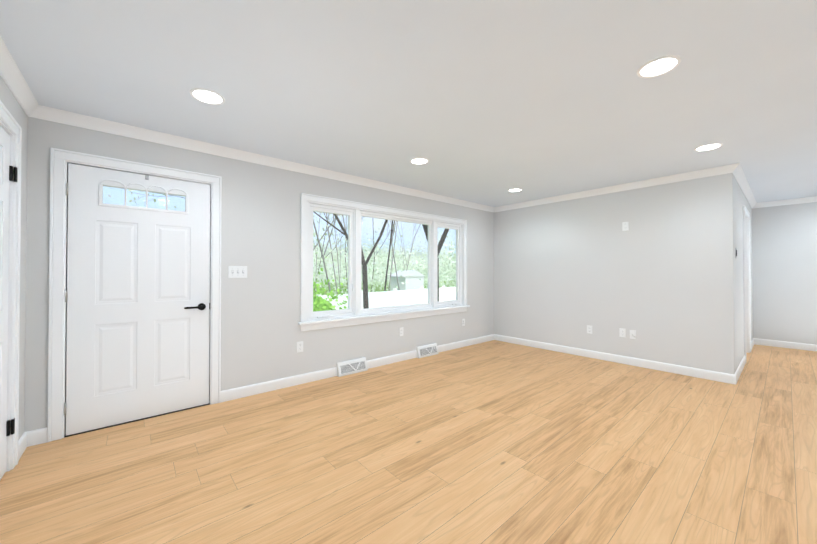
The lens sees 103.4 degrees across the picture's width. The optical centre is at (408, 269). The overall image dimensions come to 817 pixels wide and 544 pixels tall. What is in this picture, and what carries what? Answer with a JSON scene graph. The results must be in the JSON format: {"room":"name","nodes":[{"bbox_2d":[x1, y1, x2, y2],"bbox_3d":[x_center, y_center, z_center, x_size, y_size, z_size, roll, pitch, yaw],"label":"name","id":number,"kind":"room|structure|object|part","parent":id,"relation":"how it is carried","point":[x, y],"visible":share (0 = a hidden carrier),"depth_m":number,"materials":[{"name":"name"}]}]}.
{"room":"living room","nodes":[
{"label":"living room","id":0,"kind":"room"},
{"bbox_2d":[0,76,27,440],"bbox_3d":[-1.099,0.019,0.334,0.120,2.360,4.890,0,-1,-41],"label":"wall","id":1,"kind":"structure","parent":0,"point":[9,101],"depth_m":2.15,"materials":[{"name":"grey paint"}]},
{"bbox_2d":[0,125,9,479],"bbox_3d":[-2.159,0.193,1.669,0.095,2.020,0.760,0,-1,-41],"label":"closet door","id":2,"kind":"structure","parent":1,"relation":"in","point":[4,197],"depth_m":1.88,"materials":[{"name":"white wood"}]},
{"bbox_2d":[0,100,21,471],"bbox_3d":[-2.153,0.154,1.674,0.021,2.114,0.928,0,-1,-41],"label":"door frame","id":3,"kind":"structure","parent":1,"relation":"attached to","point":[10,122],"depth_m":1.98,"materials":[{"name":"white wood"}]},
{"bbox_2d":[6,166,17,435],"bbox_3d":[-2.408,0.183,1.963,0.027,1.625,0.042,0,-1,-41],"label":"closet door hinges","id":4,"kind":"object","parent":1,"relation":"attached to","point":[12,420],"visible":0.98,"depth_m":1.95,"materials":[{"name":"black metal"}]},
{"bbox_2d":[0,36,43,119],"bbox_3d":[-1.070,-1.121,0.448,0.060,0.078,4.650,0,-1,-41],"label":"crown molding","id":5,"kind":"structure","parent":1,"relation":"attached to","point":[11,75],"depth_m":1.92,"materials":[{"name":"white wood"}]},
{"bbox_2d":[18,429,37,460],"bbox_3d":[-2.541,1.164,2.127,0.030,0.102,0.275,0,-1,-41],"label":"baseboard","id":6,"kind":"structure","parent":1,"relation":"attached to","point":[32,438],"depth_m":2.21,"materials":[{"name":"white wood"}]},
{"bbox_2d":[25,117,493,431],"bbox_3d":[0.550,0.061,5.038,8.740,2.360,0.120,0,-1,-41],"label":"wall","id":7,"kind":"structure","parent":0,"point":[262,334],"depth_m":3.23,"materials":[{"name":"grey paint"}]},
{"bbox_2d":[47,148,221,441],"bbox_3d":[-2.183,0.176,2.687,1.072,2.089,0.141,0,-1,-41],"label":"door frame","id":8,"kind":"structure","parent":7,"relation":"attached to","point":[58,157],"depth_m":2.35,"materials":[{"name":"white wood"}]},
{"bbox_2d":[64,215,209,437],"bbox_3d":[-2.191,0.216,2.695,0.912,2.009,0.118,0,-1,-41],"label":"seal","id":9,"kind":"object","parent":7,"relation":"attached to","point":[124,422],"visible":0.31,"depth_m":2.52,"materials":[{"name":"grey rubber"}]},
{"bbox_2d":[64,163,209,435],"bbox_3d":[-2.155,0.214,2.642,0.922,1.995,0.107,0,-1,-41],"label":"front door","id":10,"kind":"structure","parent":7,"relation":"in","point":[138,302],"depth_m":2.60,"materials":[{"name":"white wood"}]},
{"bbox_3d":[-2.501,0.209,2.353,0.020,1.690,0.016,0,-1,-41],"label":"front door hinges","id":11,"kind":"part","parent":10,"relation":"part of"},
{"bbox_3d":[-2.168,-0.583,2.676,0.534,0.144,0.005,0,-1,-41],"label":"glass","id":12,"kind":"part","parent":10,"relation":"part of","materials":[{"name":"clear glass"}]},
{"bbox_3d":[-1.868,0.329,2.861,0.201,0.062,0.068,0,-1,-41],"label":"handle","id":13,"kind":"part","parent":10,"relation":"part of","materials":[{"name":"black metal"}]},
{"bbox_2d":[228,266,246,277],"bbox_3d":[-1.629,0.019,3.086,0.164,0.114,0.016,0,-1,-41],"label":"light switch","id":14,"kind":"object","parent":7,"relation":"attached to","point":[235,274],"visible":1,"depth_m":3.08,"materials":[{"name":"white plastic"}]},
{"bbox_2d":[28,106,495,211],"bbox_3d":[-0.535,-1.089,4.002,5.490,0.078,0.060,0,-1,-41],"label":"crown molding","id":15,"kind":"structure","parent":7,"relation":"attached to","point":[50,114],"depth_m":2.98,"materials":[{"name":"white wood"}]},
{"bbox_2d":[297,341,302,352],"bbox_3d":[-1.168,0.827,3.478,0.070,0.114,0.008,0,-1,-41],"label":"electrical outlet","id":16,"kind":"object","parent":7,"relation":"attached to","point":[300,346],"visible":1,"depth_m":3.48,"materials":[{"name":"white plastic"}]},
{"bbox_2d":[336,357,367,376],"bbox_3d":[-0.670,1.151,3.862,0.390,0.160,0.068,0,-1,-41],"label":"air vent","id":17,"kind":"object","parent":7,"relation":"in","point":[349,367],"visible":1,"depth_m":3.84,"materials":[{"name":"white plastic"}]},
{"bbox_2d":[220,334,493,402],"bbox_3d":[-0.101,1.184,4.383,4.308,0.102,0.014,0,-1,-41],"label":"baseboard","id":18,"kind":"structure","parent":7,"relation":"attached to","point":[249,390],"depth_m":3.56,"materials":[{"name":"white wood"}]},
{"bbox_2d":[298,193,469,330],"bbox_3d":[-0.131,-0.077,4.420,2.840,1.495,0.175,0,-1,-41],"label":"window","id":19,"kind":"structure","parent":7,"relation":"in","point":[353,289],"depth_m":4.03,"materials":[{"name":"white plastic"}]},
{"bbox_2d":[399,327,402,335],"bbox_3d":[-0.096,0.840,4.394,0.070,0.114,0.008,0,-1,-41],"label":"electrical outlet","id":20,"kind":"object","parent":7,"relation":"attached to","point":[400,331],"visible":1,"depth_m":4.39,"materials":[{"name":"white plastic"}]},
{"bbox_2d":[416,343,438,357],"bbox_3d":[0.277,1.158,4.671,0.390,0.160,0.068,0,-1,-41],"label":"air vent","id":21,"kind":"object","parent":7,"relation":"in","point":[427,350],"visible":1,"depth_m":4.65,"materials":[{"name":"white plastic"}]},
{"bbox_2d":[0,340,816,543],"bbox_3d":[1.911,1.253,2.973,9.340,0.060,5.010,0,-1,-41],"label":"floor","id":22,"kind":"structure","parent":0,"point":[494,442],"depth_m":2.03,"materials":[{"name":"brown wood"}]},
{"bbox_2d":[0,0,816,206],"bbox_3d":[1.911,-1.167,2.995,9.340,0.060,5.010,0,-1,-41],"label":"ceiling","id":23,"kind":"structure","parent":0,"point":[491,103],"depth_m":1.97,"materials":[{"name":"paint"}]},
{"bbox_2d":[190,88,224,104],"bbox_3d":[-1.324,-1.142,2.131,0.200,0.006,0.200,0,-1,-41],"label":"recessed light","id":24,"kind":"object","parent":23,"relation":"in","point":[207,96],"visible":1,"depth_m":2.13,"materials":[{"name":"white plastic"}]},
{"bbox_2d":[410,158,428,164],"bbox_3d":[0.113,-1.131,3.359,0.200,0.006,0.200,0,-1,-41],"label":"recessed light","id":25,"kind":"object","parent":23,"relation":"in","point":[418,161],"visible":1,"depth_m":3.37,"materials":[{"name":"white plastic"}]},
{"bbox_2d":[508,188,521,191],"bbox_3d":[1.496,-1.121,4.541,0.200,0.006,0.200,0,-1,-41],"label":"recessed light","id":26,"kind":"object","parent":23,"relation":"in","point":[515,190],"visible":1,"depth_m":4.55,"materials":[{"name":"white plastic"}]},
{"bbox_2d":[637,55,680,77],"bbox_3d":[1.411,-1.145,1.824,0.200,0.006,0.200,0,-1,-41],"label":"recessed light","id":27,"kind":"object","parent":23,"relation":"in","point":[659,66],"visible":1,"depth_m":1.82,"materials":[{"name":"white plastic"}]},
{"bbox_2d":[694,143,722,151],"bbox_3d":[2.772,-1.134,2.987,0.200,0.006,0.200,0,-1,-41],"label":"recessed light","id":28,"kind":"object","parent":23,"relation":"in","point":[708,147],"visible":0.96,"depth_m":2.99,"materials":[{"name":"white plastic"}]},
{"bbox_2d":[494,173,734,373],"bbox_3d":[2.565,0.058,4.681,0.120,2.360,3.040,0,-1,-41],"label":"wall","id":29,"kind":"structure","parent":0,"point":[658,276],"depth_m":4.22,"materials":[{"name":"grey paint"}]},
{"bbox_2d":[587,325,591,333],"bbox_3d":[2.565,0.842,4.575,0.008,0.114,0.070,0,-1,-41],"label":"electrical outlet","id":30,"kind":"object","parent":29,"relation":"attached to","point":[589,327],"visible":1,"depth_m":4.57,"materials":[{"name":"white plastic"}]},
{"bbox_2d":[494,334,737,384],"bbox_3d":[2.528,1.186,4.611,0.014,0.102,3.024,0,-1,-41],"label":"baseboard","id":31,"kind":"structure","parent":29,"relation":"attached to","point":[672,368],"depth_m":4.18,"materials":[{"name":"white wood"}]},
{"bbox_2d":[496,163,742,211],"bbox_3d":[2.536,-1.084,4.587,0.060,0.078,3.040,0,-1,-41],"label":"crown molding","id":32,"kind":"structure","parent":29,"relation":"attached to","point":[732,168],"depth_m":4.15,"materials":[{"name":"white wood"}]},
{"bbox_2d":[619,328,625,336],"bbox_3d":[2.828,0.829,4.268,0.008,0.114,0.070,0,-1,-41],"label":"electrical outlet","id":33,"kind":"object","parent":29,"relation":"attached to","point":[622,332],"visible":1,"depth_m":4.27,"materials":[{"name":"white plastic"}]},
{"bbox_2d":[622,222,628,230],"bbox_3d":[2.854,-0.576,4.250,0.008,0.114,0.070,0,-1,-41],"label":"outlet","id":34,"kind":"object","parent":29,"relation":"attached to","point":[625,226],"visible":1,"depth_m":4.25,"materials":[{"name":"white plastic"}]},
{"bbox_2d":[630,330,635,338],"bbox_3d":[2.902,0.833,4.180,0.010,0.114,0.070,0,-1,-41],"label":"outlet plate","id":35,"kind":"object","parent":29,"relation":"attached to","point":[633,332],"visible":0.92,"depth_m":4.17,"materials":[{"name":"white plastic"}]},
{"bbox_2d":[734,176,752,371],"bbox_3d":[4.658,0.057,4.549,2.890,2.360,0.120,0,-1,-41],"label":"wall","id":36,"kind":"structure","parent":0,"point":[740,200],"depth_m":3.96,"materials":[{"name":"grey paint"}]},
{"bbox_2d":[735,356,745,378],"bbox_3d":[3.994,1.180,3.884,1.210,0.102,0.014,0,-1,-41],"label":"baseboard","id":37,"kind":"structure","parent":36,"relation":"attached to","point":[739,370],"depth_m":3.88,"materials":[{"name":"white wood"}]},
{"bbox_2d":[743,205,750,362],"bbox_3d":[4.774,0.190,4.634,0.928,2.094,0.142,0,-1,-41],"label":"door frame","id":38,"kind":"structure","parent":36,"relation":"attached to","point":[746,211],"depth_m":4.84,"materials":[{"name":"white wood"}]},
{"bbox_2d":[735,172,759,207],"bbox_3d":[4.682,-1.085,4.461,2.980,0.078,0.060,0,-1,-41],"label":"crown molding","id":39,"kind":"structure","parent":36,"relation":"attached to","point":[740,177],"depth_m":4.33,"materials":[{"name":"white wood"}]},
{"bbox_2d":[752,202,816,344],"bbox_3d":[5.454,0.069,5.933,0.120,2.360,4.890,0,-1,-41],"label":"wall","id":40,"kind":"structure","parent":0,"point":[784,259],"depth_m":5.17,"materials":[{"name":"grey paint"}]},
{"bbox_2d":[754,338,816,350],"bbox_3d":[6.342,1.188,4.781,0.014,0.102,1.700,0,-1,-41],"label":"baseboard","id":41,"kind":"structure","parent":40,"relation":"attached to","point":[793,345],"depth_m":5.15,"materials":[{"name":"white wood"}]},
{"bbox_2d":[760,196,816,207],"bbox_3d":[6.341,-1.082,4.767,0.060,0.078,1.590,0,-1,-41],"label":"crown molding","id":42,"kind":"structure","parent":40,"relation":"attached to","point":[807,199],"depth_m":5.12,"materials":[{"name":"white wood"}]},
{"label":"outside","id":43,"kind":"structure","parent":0,"visible":0},
{"bbox_2d":[104,190,455,311],"bbox_3d":[-7.274,-13.901,85.668,220.000,44.440,140.169,0,-1,-41],"label":"garden","id":44,"kind":"object","parent":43,"point":[398,266],"depth_m":26.83,"materials":[{"name":"green plant"}]}
]}

